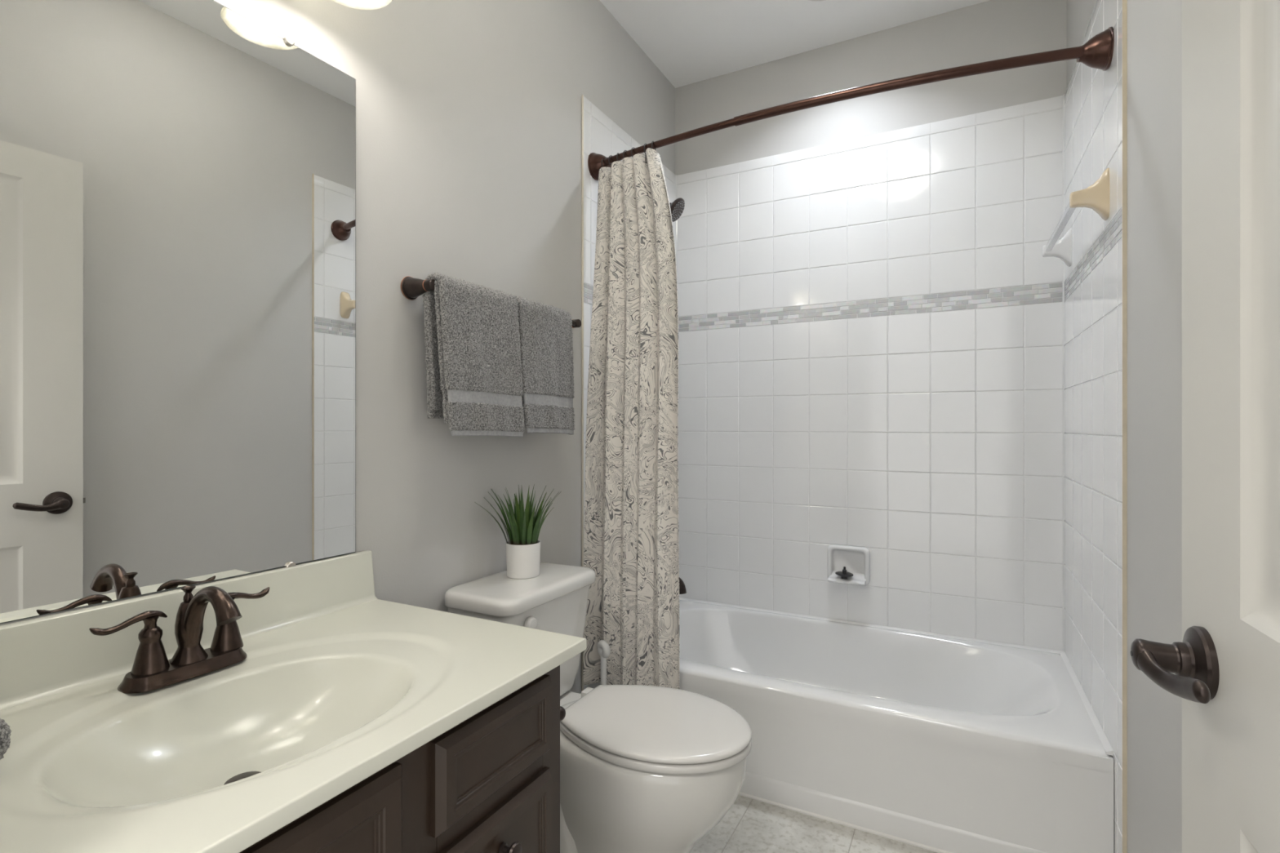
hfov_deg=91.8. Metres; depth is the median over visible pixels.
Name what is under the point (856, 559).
soap dish
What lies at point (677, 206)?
sprayer
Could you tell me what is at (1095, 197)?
towel bar
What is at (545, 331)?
hand towel
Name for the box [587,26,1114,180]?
shower rod
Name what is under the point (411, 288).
towel bar
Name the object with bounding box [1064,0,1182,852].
wall
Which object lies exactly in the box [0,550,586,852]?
sink
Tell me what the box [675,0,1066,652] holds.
wall
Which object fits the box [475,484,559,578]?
potted plant
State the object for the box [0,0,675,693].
wall
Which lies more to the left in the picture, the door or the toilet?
the toilet
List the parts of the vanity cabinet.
door, drawer, drawer, knob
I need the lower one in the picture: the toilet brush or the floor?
the floor
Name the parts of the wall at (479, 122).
edge trim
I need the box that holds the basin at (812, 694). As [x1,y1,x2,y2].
[679,600,1110,769]
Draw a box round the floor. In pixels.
[690,795,937,852]
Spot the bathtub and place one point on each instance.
(940, 744)
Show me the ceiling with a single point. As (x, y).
(690, 42)
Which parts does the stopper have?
post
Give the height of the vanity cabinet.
0.746 m
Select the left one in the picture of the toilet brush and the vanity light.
the vanity light
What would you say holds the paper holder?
attached to the vanity cabinet
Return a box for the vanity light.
[332,0,391,9]
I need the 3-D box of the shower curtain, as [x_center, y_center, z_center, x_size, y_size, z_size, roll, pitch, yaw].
[-0.017,-0.018,2.116,0.358,1.831,0.115,0,0,28]
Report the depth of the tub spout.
2.46 m
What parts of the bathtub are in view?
panel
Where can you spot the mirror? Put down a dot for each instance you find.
(178, 177)
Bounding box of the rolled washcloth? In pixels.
[0,718,11,759]
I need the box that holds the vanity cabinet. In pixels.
[239,665,559,852]
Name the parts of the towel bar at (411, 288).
post, rail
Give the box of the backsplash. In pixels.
[0,550,377,710]
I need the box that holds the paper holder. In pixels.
[560,706,565,720]
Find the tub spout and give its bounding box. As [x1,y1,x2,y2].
[679,577,686,594]
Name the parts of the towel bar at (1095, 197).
post, post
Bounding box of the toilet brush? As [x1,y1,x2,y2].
[596,640,609,684]
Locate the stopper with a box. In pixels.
[835,566,853,579]
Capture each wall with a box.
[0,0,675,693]
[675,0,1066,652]
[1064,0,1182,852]
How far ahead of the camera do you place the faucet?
0.97 m
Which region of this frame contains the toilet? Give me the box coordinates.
[444,561,751,852]
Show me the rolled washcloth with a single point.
(5, 731)
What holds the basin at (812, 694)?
in the bathtub
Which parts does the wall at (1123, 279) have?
edge trim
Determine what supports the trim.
attached to the wall at (871, 308)
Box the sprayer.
[669,197,684,222]
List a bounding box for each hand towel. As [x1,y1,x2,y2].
[422,272,524,436]
[515,295,575,434]
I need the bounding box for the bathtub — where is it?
[587,600,1113,852]
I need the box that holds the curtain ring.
[644,143,647,163]
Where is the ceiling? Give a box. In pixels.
[600,0,989,88]
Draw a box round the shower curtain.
[582,147,679,688]
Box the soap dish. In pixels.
[827,544,870,586]
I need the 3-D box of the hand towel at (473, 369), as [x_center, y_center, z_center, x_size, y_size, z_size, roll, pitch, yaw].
[-0.431,-0.173,1.621,0.108,0.404,0.302,0,0,28]
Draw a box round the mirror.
[0,0,355,623]
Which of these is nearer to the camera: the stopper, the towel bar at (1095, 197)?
the towel bar at (1095, 197)
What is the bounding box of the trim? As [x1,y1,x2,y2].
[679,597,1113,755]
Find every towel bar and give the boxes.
[400,275,581,328]
[1042,167,1109,266]
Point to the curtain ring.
(646, 162)
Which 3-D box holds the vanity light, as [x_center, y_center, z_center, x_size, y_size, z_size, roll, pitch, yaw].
[-0.714,-0.967,0.999,0.230,0.206,0.670,0,0,28]
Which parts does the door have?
lever, handle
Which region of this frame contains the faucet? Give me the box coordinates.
[88,585,270,693]
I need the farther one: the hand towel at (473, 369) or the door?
the hand towel at (473, 369)
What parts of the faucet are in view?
lever, handle, plate, lift rod, spout, handle, lever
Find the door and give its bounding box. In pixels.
[1129,0,1279,852]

